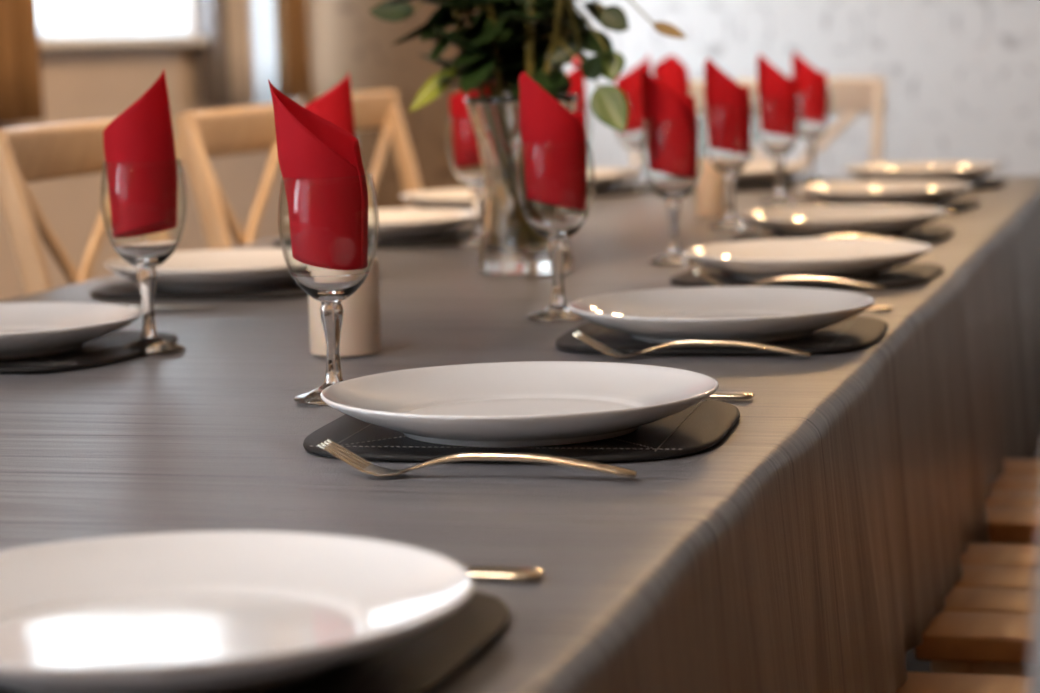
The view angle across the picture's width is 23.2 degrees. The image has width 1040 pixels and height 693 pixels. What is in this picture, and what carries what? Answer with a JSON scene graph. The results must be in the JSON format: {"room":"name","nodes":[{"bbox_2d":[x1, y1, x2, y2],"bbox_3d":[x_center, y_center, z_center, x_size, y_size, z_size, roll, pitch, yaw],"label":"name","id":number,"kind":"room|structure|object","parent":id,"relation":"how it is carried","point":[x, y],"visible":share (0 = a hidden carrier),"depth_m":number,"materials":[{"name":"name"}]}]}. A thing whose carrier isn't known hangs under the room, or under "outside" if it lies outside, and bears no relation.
{"room":"dining room","nodes":[
{"label":"dining room","id":0,"kind":"room"},
{"bbox_2d":[0,0,305,300],"bbox_3d":[-1.658,-0.665,3.706,0.250,2.550,11.200,0,7,15],"label":"wall","id":1,"kind":"structure","parent":0,"point":[79,84],"depth_m":5.87,"materials":[{"name":"paint"}]},
{"bbox_2d":[39,35,210,48],"bbox_3d":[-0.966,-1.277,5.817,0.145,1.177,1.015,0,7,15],"label":"window sill","id":2,"kind":"structure","parent":1,"relation":"in","point":[49,42],"depth_m":5.81,"materials":[{"name":"white paint"}]},
{"bbox_3d":[-0.862,-2.006,5.980,0.084,0.044,2.644,0,7,15],"label":"curtain rod","id":3,"kind":"object","parent":1,"relation":"attached to","visible":0},
{"bbox_2d":[0,0,43,123],"bbox_3d":[-1.084,-1.161,5.079,0.074,1.425,0.450,0,7,15],"label":"curtain","id":4,"kind":"object","parent":3,"relation":"hanging from","point":[21,92],"visible":1,"depth_m":5.25,"materials":[{"name":"brown fabric"}]},
{"bbox_2d":[37,0,190,36],"bbox_3d":[-0.950,-1.335,5.761,0.022,1.250,0.930,0,7,15],"label":"window","id":5,"kind":"structure","parent":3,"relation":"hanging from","point":[55,17],"depth_m":5.85,"materials":[{"name":"glass"}]},
{"bbox_2d":[199,0,230,104],"bbox_3d":[-0.773,-1.310,6.246,0.064,1.425,0.085,0,7,15],"label":"curtain","id":6,"kind":"object","parent":3,"relation":"hanging from","point":[213,17],"visible":1,"depth_m":6.29,"materials":[{"name":"grey fabric"}]},
{"bbox_2d":[226,0,254,103],"bbox_3d":[-0.738,-1.329,6.393,0.054,1.425,0.190,0,7,15],"label":"curtain","id":7,"kind":"object","parent":3,"relation":"hanging from","point":[238,12],"visible":0.82,"depth_m":6.44,"materials":[{"name":"beige fabric"}]},
{"bbox_2d":[239,0,298,106],"bbox_3d":[-0.689,-1.363,6.726,0.022,1.440,0.460,0,7,15],"label":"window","id":8,"kind":"structure","parent":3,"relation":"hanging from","point":[262,11],"depth_m":6.75,"materials":[{"name":"fabric"}]},
{"bbox_2d":[274,0,309,98],"bbox_3d":[-0.626,-1.377,6.767,0.074,1.425,0.175,0,7,15],"label":"curtain","id":9,"kind":"object","parent":3,"relation":"hanging from","point":[293,81],"visible":0.9,"depth_m":6.80,"materials":[{"name":"brown fabric"}]},
{"bbox_2d":[306,0,509,209],"bbox_3d":[-0.326,-1.110,7.098,0.545,2.550,0.180,0,7,15],"label":"wall pier","id":10,"kind":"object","parent":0,"point":[343,37],"depth_m":7.06,"materials":[{"name":"beige paint"}]},
{"bbox_2d":[510,0,1039,179],"bbox_3d":[2.013,-1.346,8.547,4.800,2.550,0.150,0,7,15],"label":"wall","id":11,"kind":"structure","parent":0,"point":[962,77],"depth_m":8.73,"materials":[{"name":"paint"}]},
{"bbox_2d":[905,438,1039,672],"bbox_3d":[0.572,0.666,3.271,4.900,0.100,11.600,0,7,15],"label":"floor","id":12,"kind":"structure","parent":0,"point":[913,664],"depth_m":4.10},
{"bbox_2d":[0,118,169,294],"bbox_3d":[-0.327,0.182,3.187,0.558,0.932,0.430,0,7,15],"label":"chair","id":13,"kind":"object","parent":12,"relation":"on","point":[41,152],"visible":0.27,"depth_m":3.13,"materials":[{"name":"brown wood"}]},
{"bbox_2d":[173,104,278,249],"bbox_3d":[-0.176,0.111,3.742,0.558,0.932,0.430,0,7,15],"label":"chair","id":14,"kind":"object","parent":12,"relation":"on","point":[201,135],"visible":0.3,"depth_m":3.69,"materials":[{"name":"brown wood"}]},
{"bbox_2d":[313,90,421,209],"bbox_3d":[-0.054,-0.002,4.650,0.558,0.932,0.430,0,7,15],"label":"chair","id":15,"kind":"object","parent":12,"relation":"on","point":[371,109],"visible":0.14,"depth_m":4.80,"materials":[{"name":"brown wood"}]},
{"bbox_2d":[690,77,886,177],"bbox_3d":[0.460,-0.029,4.762,0.430,0.932,0.558,0,7,15],"label":"chair","id":16,"kind":"object","parent":12,"relation":"on","point":[852,97],"visible":0.16,"depth_m":4.91,"materials":[{"name":"brown wood"}]},
{"bbox_2d":[896,672,1028,692],"bbox_3d":[0.538,0.315,1.904,0.558,0.932,0.430,0,7,15],"label":"chair","id":17,"kind":"object","parent":12,"relation":"on","point":[916,682],"visible":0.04,"depth_m":2.13,"materials":[{"name":"brown wood"}]},
{"bbox_2d":[915,543,1038,675],"bbox_3d":[0.684,0.247,2.441,0.558,0.932,0.430,0,7,15],"label":"chair","id":18,"kind":"object","parent":12,"relation":"on","point":[985,624],"visible":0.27,"depth_m":2.37,"materials":[{"name":"brown wood"}]},
{"bbox_2d":[986,459,1039,544],"bbox_3d":[0.826,0.180,2.962,0.558,0.932,0.430,0,7,15],"label":"chair","id":19,"kind":"object","parent":12,"relation":"on","point":[1013,502],"visible":0.24,"depth_m":2.92,"materials":[{"name":"brown wood"}]},
{"bbox_2d":[1027,542,1039,692],"bbox_3d":[0.345,0.417,1.110,0.430,0.932,0.558,-2,7,-8],"label":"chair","id":20,"kind":"object","parent":12,"relation":"on","point":[1034,669],"visible":1,"depth_m":0.83,"materials":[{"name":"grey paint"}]},
{"bbox_3d":[-0.060,0.320,2.746,0.996,0.744,4.226,0,7,15],"label":"dining table","id":21,"kind":"object","parent":12,"relation":"on","visible":0},
{"bbox_2d":[0,176,1039,692],"bbox_3d":[-0.055,0.121,2.720,1.064,0.354,4.273,0,7,15],"label":"tablecloth","id":22,"kind":"object","parent":21,"relation":"on","point":[816,545],"visible":0.47,"depth_m":1.84,"materials":[{"name":"grey fabric"}]},
{"bbox_2d":[0,330,177,372],"bbox_3d":[-0.467,0.003,2.283,0.286,0.006,0.278,0,7,15],"label":"placemat","id":23,"kind":"object","parent":22,"relation":"on","point":[108,349],"visible":0.63,"depth_m":2.20,"materials":[{"name":"black leather"}]},
{"bbox_2d":[0,302,141,359],"bbox_3d":[-0.473,-0.011,2.262,0.270,0.029,0.270,-6,8,-34],"label":"plate","id":24,"kind":"object","parent":23,"relation":"on","point":[27,329],"visible":1,"depth_m":2.32,"materials":[{"name":"white ceramic"}]},
{"bbox_2d":[100,160,186,355],"bbox_3d":[-0.332,-0.080,2.253,0.076,0.170,0.076,-4,7,-22],"label":"wine glass","id":25,"kind":"object","parent":22,"relation":"on","point":[145,256],"visible":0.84,"depth_m":2.25,"materials":[{"name":"clear glass"}]},
{"bbox_2d":[103,69,176,237],"bbox_3d":[-0.336,-0.169,2.242,0.064,0.149,0.062,-1,7,0],"label":"napkin","id":26,"kind":"object","parent":25,"relation":"in","point":[142,193],"visible":1,"depth_m":2.22,"materials":[{"name":"red fabric"}]},
{"bbox_2d":[100,160,186,267],"bbox_3d":[-0.333,-0.117,2.249,0.076,0.095,0.076,-4,7,-22],"label":"bowl","id":27,"kind":"object","parent":25,"relation":"on","point":[139,254],"depth_m":2.24,"materials":[{"name":"clear glass"}]},
{"bbox_2d":[124,305,215,307],"bbox_3d":[-0.432,-0.041,2.644,0.251,0.004,0.019,0,7,15],"label":"table knife","id":28,"kind":"object","parent":22,"relation":"on","point":[133,306],"visible":0.21,"depth_m":2.62,"materials":[{"name":"gold metal"}]},
{"bbox_2d":[90,280,307,299],"bbox_3d":[-0.321,-0.069,2.850,0.286,0.006,0.278,0,7,15],"label":"placemat","id":29,"kind":"object","parent":22,"relation":"on","point":[129,289],"visible":0.37,"depth_m":2.74,"materials":[{"name":"black leather"}]},
{"bbox_2d":[104,248,307,291],"bbox_3d":[-0.326,-0.084,2.829,0.270,0.029,0.270,1,7,19],"label":"plate","id":30,"kind":"object","parent":29,"relation":"on","point":[246,268],"visible":0.76,"depth_m":2.76,"materials":[{"name":"white ceramic"}]},
{"bbox_2d":[0,590,509,692],"bbox_3d":[-0.158,0.134,1.141,0.286,0.006,0.278,0,7,15],"label":"placemat","id":31,"kind":"object","parent":22,"relation":"on","point":[423,662],"visible":0.16,"depth_m":1.09,"materials":[{"name":"black leather"}]},
{"bbox_2d":[0,531,473,692],"bbox_3d":[-0.155,0.120,1.107,0.270,0.029,0.270,-6,8,-31],"label":"plate","id":32,"kind":"object","parent":31,"relation":"on","point":[196,611],"visible":1,"depth_m":1.15,"materials":[{"name":"white ceramic"}]},
{"bbox_2d":[278,174,378,404],"bbox_3d":[-0.143,-0.044,1.919,0.076,0.170,0.076,0,7,15],"label":"wine glass","id":33,"kind":"object","parent":22,"relation":"on","point":[330,287],"visible":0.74,"depth_m":1.91,"materials":[{"name":"clear glass"}]},
{"bbox_2d":[268,80,367,269],"bbox_3d":[-0.151,-0.130,1.909,0.072,0.143,0.062,-2,7,-2],"label":"napkin","id":34,"kind":"object","parent":33,"relation":"in","point":[328,214],"visible":1,"depth_m":1.89,"materials":[{"name":"red fabric"}]},
{"bbox_2d":[278,174,378,301],"bbox_3d":[-0.144,-0.082,1.914,0.076,0.095,0.076,0,7,15],"label":"bowl","id":35,"kind":"object","parent":33,"relation":"on","point":[323,285],"depth_m":1.90,"materials":[{"name":"clear glass"}]},
{"bbox_2d":[307,256,380,356],"bbox_3d":[-0.153,-0.039,2.213,0.062,0.089,0.062,0,7,15],"label":"pillar candle","id":36,"kind":"object","parent":22,"relation":"on","point":[360,335],"visible":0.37,"depth_m":2.19,"materials":[{"name":"beige wax"}]},
{"bbox_2d":[272,228,473,247],"bbox_3d":[-0.182,-0.150,3.483,0.286,0.006,0.278,0,7,15],"label":"placemat","id":37,"kind":"object","parent":22,"relation":"on","point":[449,238],"visible":0.34,"depth_m":3.38,"materials":[{"name":"black leather"}]},
{"bbox_2d":[283,209,473,241],"bbox_3d":[-0.188,-0.164,3.462,0.270,0.029,0.270,2,8,30],"label":"plate","id":38,"kind":"object","parent":37,"relation":"on","point":[391,224],"visible":0.62,"depth_m":3.40,"materials":[{"name":"white ceramic"}]},
{"bbox_2d":[447,116,484,246],"bbox_3d":[-0.057,-0.217,3.329,0.076,0.170,0.076,2,8,25],"label":"wine glass","id":39,"kind":"object","parent":22,"relation":"on","point":[474,180],"visible":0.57,"depth_m":3.32,"materials":[{"name":"clear glass"}]},
{"bbox_2d":[447,116,484,188],"bbox_3d":[-0.058,-0.255,3.324,0.076,0.095,0.076,2,8,25],"label":"bowl","id":40,"kind":"object","parent":39,"relation":"on","point":[471,179],"depth_m":3.31,"materials":[{"name":"clear glass"}]},
{"bbox_2d":[449,81,494,167],"bbox_3d":[-0.060,-0.300,3.318,0.063,0.133,0.062,-2,7,-7],"label":"napkin","id":41,"kind":"object","parent":39,"relation":"in","point":[465,145],"visible":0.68,"depth_m":3.30,"materials":[{"name":"red fabric"}]},
{"bbox_2d":[318,439,636,477],"bbox_3d":[-0.026,0.070,1.569,0.200,0.020,0.023,0,7,14],"label":"fork","id":42,"kind":"object","parent":22,"relation":"on","point":[333,448],"visible":1,"depth_m":1.57,"materials":[{"name":"gold metal"}]},
{"bbox_2d":[417,206,587,219],"bbox_3d":[-0.046,-0.209,3.944,0.286,0.006,0.278,0,7,15],"label":"placemat","id":43,"kind":"object","parent":22,"relation":"on","point":[586,206],"visible":0.02,"depth_m":3.93,"materials":[{"name":"black leather"}]},
{"bbox_2d":[399,188,484,214],"bbox_3d":[-0.051,-0.223,3.922,0.270,0.029,0.270,0,7,12],"label":"plate","id":44,"kind":"object","parent":43,"relation":"on","point":[460,199],"visible":0.32,"depth_m":3.85,"materials":[{"name":"white ceramic"}]},
{"bbox_2d":[463,566,543,580],"bbox_3d":[-0.111,0.113,1.301,0.251,0.004,0.019,0,7,15],"label":"table knife","id":45,"kind":"object","parent":22,"relation":"on","point":[477,572],"visible":0.31,"depth_m":1.27,"materials":[{"name":"gold metal"}]},
{"bbox_2d":[303,399,739,462],"bbox_3d":[0.005,0.055,1.756,0.286,0.006,0.278,0,7,12],"label":"placemat","id":46,"kind":"object","parent":22,"relation":"on","point":[702,426],"visible":0.52,"depth_m":1.67,"materials":[{"name":"black leather"}]},
{"bbox_2d":[320,361,718,446],"bbox_3d":[0.000,0.042,1.726,0.270,0.029,0.270,0,7,13],"label":"plate","id":47,"kind":"object","parent":46,"relation":"on","point":[527,403],"visible":1,"depth_m":1.77,"materials":[{"name":"white ceramic"}]},
{"bbox_2d":[464,94,578,275],"bbox_3d":[0.004,-0.188,2.935,0.132,0.204,0.132,-1,7,3],"label":"glass vase","id":48,"kind":"object","parent":22,"relation":"on","point":[509,246],"visible":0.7,"depth_m":2.89,"materials":[{"name":"clear glass"}]},
{"bbox_2d":[382,0,525,111],"bbox_3d":[-0.072,-0.294,2.895,0.177,0.372,0.166,0,7,15],"label":"stem","id":49,"kind":"object","parent":48,"relation":"in","point":[431,89],"visible":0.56,"depth_m":2.86,"materials":[{"name":"green plant"}]},
{"bbox_2d":[369,0,547,97],"bbox_3d":[-0.072,-0.333,2.923,0.196,0.442,0.183,-2,7,-6],"label":"stem","id":50,"kind":"object","parent":48,"relation":"in","point":[402,11],"visible":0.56,"depth_m":2.89,"materials":[{"name":"green plant"}]},
{"bbox_2d":[419,0,557,98],"bbox_3d":[-0.049,-0.327,2.868,0.208,0.442,0.162,-5,8,-29],"label":"stem","id":51,"kind":"object","parent":48,"relation":"in","point":[472,65],"visible":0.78,"depth_m":2.85,"materials":[{"name":"green plant"}]},
{"bbox_2d":[440,0,550,96],"bbox_3d":[-0.039,-0.343,2.957,0.200,0.452,0.204,0,7,15],"label":"stem","id":52,"kind":"object","parent":48,"relation":"in","point":[504,53],"visible":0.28,"depth_m":2.88,"materials":[{"name":"green plant"}]},
{"bbox_2d":[448,1,587,90],"bbox_3d":[-0.005,-0.374,2.912,0.176,0.521,0.205,0,7,15],"label":"stem","id":53,"kind":"object","parent":48,"relation":"in","point":[582,54],"visible":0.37,"depth_m":2.89,"materials":[{"name":"green plant"}]},
{"bbox_2d":[451,3,594,91],"bbox_3d":[-0.013,-0.355,2.969,0.206,0.472,0.183,0,7,15],"label":"stem","id":54,"kind":"object","parent":48,"relation":"in","point":[540,27],"visible":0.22,"depth_m":2.92,"materials":[{"name":"green plant"}]},
{"bbox_2d":[525,0,590,77],"bbox_3d":[0.027,-0.344,2.867,0.104,0.472,0.165,-8,9,-42],"label":"stem","id":55,"kind":"object","parent":48,"relation":"in","point":[580,23],"visible":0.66,"depth_m":2.87,"materials":[{"name":"green plant"}]},
{"bbox_2d":[489,0,628,132],"bbox_3d":[0.053,-0.310,2.878,0.189,0.402,0.139,0,7,15],"label":"stem","id":56,"kind":"object","parent":48,"relation":"in","point":[609,105],"visible":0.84,"depth_m":2.85,"materials":[{"name":"green plant"}]},
{"bbox_2d":[543,0,602,94],"bbox_3d":[0.028,-0.260,2.885,0.151,0.302,0.040,5,10,44],"label":"stem","id":57,"kind":"object","parent":48,"relation":"in","point":[591,68],"visible":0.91,"depth_m":2.85,"materials":[{"name":"green plant"}]},
{"bbox_2d":[518,0,686,95],"bbox_3d":[0.084,-0.329,2.897,0.216,0.432,0.138,5,9,42],"label":"stem","id":58,"kind":"object","parent":48,"relation":"in","point":[588,41],"visible":0.48,"depth_m":2.87,"materials":[{"name":"green plant"}]},
{"bbox_2d":[516,140,594,320],"bbox_3d":[0.036,-0.112,2.443,0.076,0.170,0.076,-2,7,-6],"label":"wine glass","id":59,"kind":"object","parent":22,"relation":"on","point":[557,229],"visible":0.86,"depth_m":2.44,"materials":[{"name":"clear glass"}]},
{"bbox_2d":[519,71,586,209],"bbox_3d":[0.031,-0.197,2.431,0.066,0.134,0.062,-7,9,-36],"label":"napkin","id":60,"kind":"object","parent":59,"relation":"in","point":[555,170],"visible":1,"depth_m":2.41,"materials":[{"name":"red fabric"}]},
{"bbox_2d":[516,140,594,240],"bbox_3d":[0.035,-0.150,2.438,0.076,0.095,0.076,-2,7,-6],"label":"bowl","id":61,"kind":"object","parent":59,"relation":"on","point":[556,227],"depth_m":2.43,"materials":[{"name":"clear glass"}]},
{"bbox_2d":[565,103,591,215],"bbox_3d":[0.071,-0.282,3.839,0.076,0.170,0.076,-1,7,4],"label":"wine glass","id":62,"kind":"object","parent":22,"relation":"on","point":[569,211],"visible":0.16,"depth_m":3.83,"materials":[{"name":"clear glass"}]},
{"bbox_2d":[567,67,585,130],"bbox_3d":[0.069,-0.366,3.829,0.062,0.134,0.062,-2,7,-5],"label":"napkin","id":63,"kind":"object","parent":62,"relation":"in","point":[577,79],"visible":0.16,"depth_m":3.80,"materials":[{"name":"red fabric"}]},
{"bbox_2d":[586,184,649,196],"bbox_3d":[0.080,-0.274,4.454,0.286,0.006,0.278,0,7,15],"label":"placemat","id":64,"kind":"object","parent":22,"relation":"on","point":[617,189],"visible":0.31,"depth_m":4.35,"materials":[{"name":"black leather"}]},
{"bbox_2d":[586,169,639,190],"bbox_3d":[0.074,-0.288,4.432,0.270,0.029,0.270,2,8,29],"label":"plate","id":65,"kind":"object","parent":64,"relation":"on","point":[602,179],"visible":0.34,"depth_m":4.37,"materials":[{"name":"white ceramic"}]},
{"bbox_2d":[615,131,653,193],"bbox_3d":[0.198,-0.349,4.360,0.076,0.170,0.076,-4,7,-17],"label":"wine glass","id":66,"kind":"object","parent":22,"relation":"on","point":[631,142],"visible":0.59,"depth_m":4.35,"materials":[{"name":"clear glass"}]},
{"bbox_2d":[615,131,646,148],"bbox_3d":[0.197,-0.386,4.355,0.076,0.095,0.076,-4,7,-17],"label":"bowl","id":67,"kind":"object","parent":66,"relation":"on","point":[631,142],"depth_m":4.34,"materials":[{"name":"clear glass"}]},
{"bbox_2d":[616,53,650,133],"bbox_3d":[0.195,-0.434,4.349,0.063,0.138,0.062,-2,7,-2],"label":"napkin","id":68,"kind":"object","parent":66,"relation":"in","point":[629,83],"visible":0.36,"depth_m":4.32,"materials":[{"name":"red fabric"}]},
{"bbox_2d":[640,118,704,264],"bbox_3d":[0.181,-0.184,3.003,0.076,0.170,0.076,-5,8,-27],"label":"wine glass","id":69,"kind":"object","parent":22,"relation":"on","point":[672,191],"visible":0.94,"depth_m":3.00,"materials":[{"name":"clear glass"}]},
{"bbox_2d":[641,68,697,177],"bbox_3d":[0.176,-0.264,2.992,0.068,0.130,0.062,-5,8,-27],"label":"napkin","id":70,"kind":"object","parent":69,"relation":"in","point":[672,140],"visible":1,"depth_m":2.97,"materials":[{"name":"red fabric"}]},
{"bbox_2d":[640,118,704,199],"bbox_3d":[0.180,-0.221,2.998,0.076,0.095,0.076,-5,8,-27],"label":"bowl","id":71,"kind":"object","parent":69,"relation":"on","point":[667,189],"depth_m":2.99,"materials":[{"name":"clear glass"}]},
{"bbox_2d":[655,93,692,195],"bbox_3d":[0.258,-0.341,4.282,0.076,0.170,0.076,-7,9,-38],"label":"wine glass","id":72,"kind":"object","parent":22,"relation":"on","point":[672,177],"visible":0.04,"depth_m":4.28,"materials":[{"name":"clear glass"}]},
{"bbox_2d":[653,55,689,95],"bbox_3d":[0.255,-0.424,4.272,0.062,0.134,0.062,-1,7,0],"label":"napkin","id":73,"kind":"object","parent":72,"relation":"in","point":[670,71],"visible":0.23,"depth_m":4.24,"materials":[{"name":"red fabric"}]},
{"bbox_2d":[572,331,810,357],"bbox_3d":[0.143,-0.001,2.122,0.200,0.020,0.023,0,7,15],"label":"fork","id":74,"kind":"object","parent":22,"relation":"on","point":[593,343],"visible":1,"depth_m":2.12,"materials":[{"name":"gold metal"}]},
{"bbox_2d":[695,155,724,217],"bbox_3d":[0.280,-0.237,3.746,0.043,0.092,0.043,0,7,15],"label":"pillar candle","id":75,"kind":"object","parent":22,"relation":"on","point":[709,190],"visible":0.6,"depth_m":3.73,"materials":[{"name":"beige wax"}]},
{"bbox_2d":[555,315,887,354],"bbox_3d":[0.182,-0.012,2.272,0.286,0.006,0.278,0,7,13],"label":"placemat","id":76,"kind":"object","parent":22,"relation":"on","point":[857,332],"visible":0.44,"depth_m":2.19,"materials":[{"name":"black leather"}]},
{"bbox_2d":[568,286,874,342],"bbox_3d":[0.178,-0.026,2.242,0.270,0.029,0.270,-1,7,7],"label":"plate","id":77,"kind":"object","parent":76,"relation":"on","point":[758,314],"visible":0.98,"depth_m":2.29,"materials":[{"name":"white ceramic"}]},
{"bbox_2d":[702,105,756,228],"bbox_3d":[0.291,-0.250,3.522,0.076,0.170,0.076,5,9,41],"label":"wine glass","id":78,"kind":"object","parent":22,"relation":"on","point":[729,166],"visible":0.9,"depth_m":3.52,"materials":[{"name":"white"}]},
{"bbox_2d":[704,58,750,154],"bbox_3d":[0.288,-0.332,3.511,0.065,0.135,0.062,-6,8,-33],"label":"napkin","id":79,"kind":"object","parent":78,"relation":"in","point":[727,102],"visible":1,"depth_m":3.49,"materials":[{"name":"red fabric"}]},
{"bbox_2d":[702,105,756,173],"bbox_3d":[0.290,-0.287,3.518,0.076,0.095,0.076,5,9,41],"label":"bowl","id":80,"kind":"object","parent":78,"relation":"on","point":[725,165],"depth_m":3.50,"materials":[{"name":"clear glass"}]},
{"bbox_2d":[707,391,754,398],"bbox_3d":[0.051,0.035,1.908,0.251,0.004,0.019,0,7,15],"label":"table knife","id":81,"kind":"object","parent":22,"relation":"on","point":[718,394],"visible":0.3,"depth_m":1.87,"materials":[{"name":"gold metal"}]},
{"bbox_2d":[649,178,817,190],"bbox_3d":[0.380,-0.287,4.496,0.286,0.006,0.278,0,7,15],"label":"placemat","id":82,"kind":"object","parent":22,"relation":"on","point":[789,183],"visible":0.42,"depth_m":4.39,"materials":[{"name":"black leather"}]},
{"bbox_2d":[663,163,810,185],"bbox_3d":[0.379,-0.304,4.494,0.270,0.029,0.270,2,8,28],"label":"plate","id":83,"kind":"object","parent":82,"relation":"on","point":[752,173],"visible":0.4,"depth_m":4.42,"materials":[{"name":"white ceramic"}]},
{"bbox_2d":[754,95,802,203],"bbox_3d":[0.409,-0.312,4.012,0.076,0.170,0.076,1,7,20],"label":"wine glass","id":84,"kind":"object","parent":22,"relation":"on","point":[778,149],"visible":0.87,"depth_m":4.00,"materials":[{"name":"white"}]},
{"bbox_2d":[757,54,797,137],"bbox_3d":[0.406,-0.395,4.001,0.065,0.133,0.062,-6,8,-30],"label":"napkin","id":85,"kind":"object","parent":84,"relation":"in","point":[778,113],"visible":1,"depth_m":3.98,"materials":[{"name":"red fabric"}]},
{"bbox_2d":[754,95,802,155],"bbox_3d":[0.408,-0.349,4.007,0.076,0.095,0.076,1,7,20],"label":"bowl","id":86,"kind":"object","parent":84,"relation":"on","point":[776,148],"depth_m":3.99,"materials":[{"name":"clear glass"}]},
{"bbox_2d":[693,270,884,289],"bbox_3d":[0.281,-0.069,2.651,0.200,0.020,0.023,1,7,16],"label":"fork","id":87,"kind":"object","parent":22,"relation":"on","point":[713,281],"visible":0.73,"depth_m":2.64,"materials":[{"name":"gold metal"}]},
{"bbox_2d":[670,262,943,288],"bbox_3d":[0.318,-0.080,2.799,0.286,0.006,0.278,1,7,17],"label":"placemat","id":88,"kind":"object","parent":22,"relation":"on","point":[911,273],"visible":0.55,"depth_m":2.72,"materials":[{"name":"black leather"}]},
{"bbox_2d":[683,238,931,281],"bbox_3d":[0.313,-0.093,2.770,0.276,0.029,0.276,4,9,36],"label":"plate","id":89,"kind":"object","parent":88,"relation":"on","point":[844,258],"visible":0.98,"depth_m":2.79,"materials":[{"name":"white ceramic"}]},
{"bbox_2d":[797,87,831,182],"bbox_3d":[0.521,-0.379,4.540,0.076,0.170,0.076,-2,7,-1],"label":"wine glass","id":90,"kind":"object","parent":22,"relation":"on","point":[811,134],"visible":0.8,"depth_m":4.53,"materials":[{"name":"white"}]},
{"bbox_2d":[792,52,827,123],"bbox_3d":[0.516,-0.462,4.530,0.065,0.130,0.062,-6,8,-31],"label":"napkin","id":91,"kind":"object","parent":90,"relation":"in","point":[813,84],"visible":0.91,"depth_m":4.51,"materials":[{"name":"red fabric"}]},
{"bbox_2d":[797,87,831,139],"bbox_3d":[0.520,-0.416,4.535,0.076,0.095,0.076,-2,7,-1],"label":"bowl","id":92,"kind":"object","parent":90,"relation":"on","point":[811,133],"depth_m":4.52,"materials":[{"name":"clear glass"}]},
{"bbox_2d":[757,230,914,241],"bbox_3d":[0.398,-0.136,3.180,0.200,0.020,0.023,0,7,14],"label":"fork","id":93,"kind":"object","parent":22,"relation":"on","point":[768,236],"visible":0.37,"depth_m":3.17,"materials":[{"name":"gold metal"}]},
{"bbox_2d":[731,224,953,242],"bbox_3d":[0.425,-0.148,3.341,0.286,0.006,0.278,0,7,12],"label":"placemat","id":94,"kind":"object","parent":22,"relation":"on","point":[925,233],"visible":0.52,"depth_m":3.30,"materials":[{"name":"black leather"}]},
{"bbox_2d":[738,205,946,237],"bbox_3d":[0.420,-0.161,3.311,0.270,0.029,0.270,3,8,34],"label":"plate","id":95,"kind":"object","parent":94,"relation":"on","point":[815,221],"visible":0.94,"depth_m":3.25,"materials":[{"name":"white ceramic"}]},
{"bbox_2d":[865,306,892,310],"bbox_3d":[0.236,-0.037,2.468,0.251,0.004,0.019,0,7,15],"label":"table knife","id":96,"kind":"object","parent":22,"relation":"on","point":[872,308],"visible":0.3,"depth_m":2.43,"materials":[{"name":"gold metal"}]},
{"bbox_2d":[787,198,980,211],"bbox_3d":[0.554,-0.216,3.871,0.286,0.006,0.278,1,7,17],"label":"placemat","id":97,"kind":"object","parent":22,"relation":"on","point":[952,204],"visible":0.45,"depth_m":3.85,"materials":[{"name":"black leather"}]},
{"bbox_2d":[793,180,972,205],"bbox_3d":[0.549,-0.229,3.841,0.270,0.029,0.270,1,7,17],"label":"plate","id":98,"kind":"object","parent":97,"relation":"on","point":[885,192],"visible":0.93,"depth_m":3.77,"materials":[{"name":"white ceramic"}]},
{"bbox_2d":[818,202,956,214],"bbox_3d":[0.533,-0.200,3.678,0.200,0.020,0.023,0,7,15],"label":"fork","id":99,"kind":"object","parent":22,"relation":"on","point":[820,203],"visible":0.2,"depth_m":3.65,"materials":[{"name":"gold metal"}]},
{"bbox_2d":[845,177,1006,188],"bbox_3d":[0.696,-0.282,4.389,0.286,0.006,0.278,0,7,14],"label":"placemat","id":100,"kind":"object","parent":22,"relation":"on","point":[982,182],"visible":0.27,"depth_m":4.34,"materials":[{"name":"black leather"}]},
{"bbox_2d":[843,162,1001,182],"bbox_3d":[0.691,-0.295,4.359,0.270,0.029,0.270,3,8,34],"label":"plate","id":101,"kind":"object","parent":100,"relation":"on","point":[933,171],"visible":0.82,"depth_m":4.29,"materials":[{"name":"white ceramic"}]},
{"bbox_3d":[-0.209,-0.147,2.784,0.076,0.170,0.076,-8,9,-43],"label":"wine glass","id":102,"kind":"object","parent":22,"relation":"on","visible":0},
{"bbox_2d":[304,72,354,135],"bbox_3d":[-0.211,-0.231,2.773,0.063,0.137,0.062,-2,7,-2],"label":"napkin","id":103,"kind":"object","parent":102,"relation":"in","point":[335,106],"visible":0.19,"depth_m":2.75,"materials":[{"name":"red fabric"}]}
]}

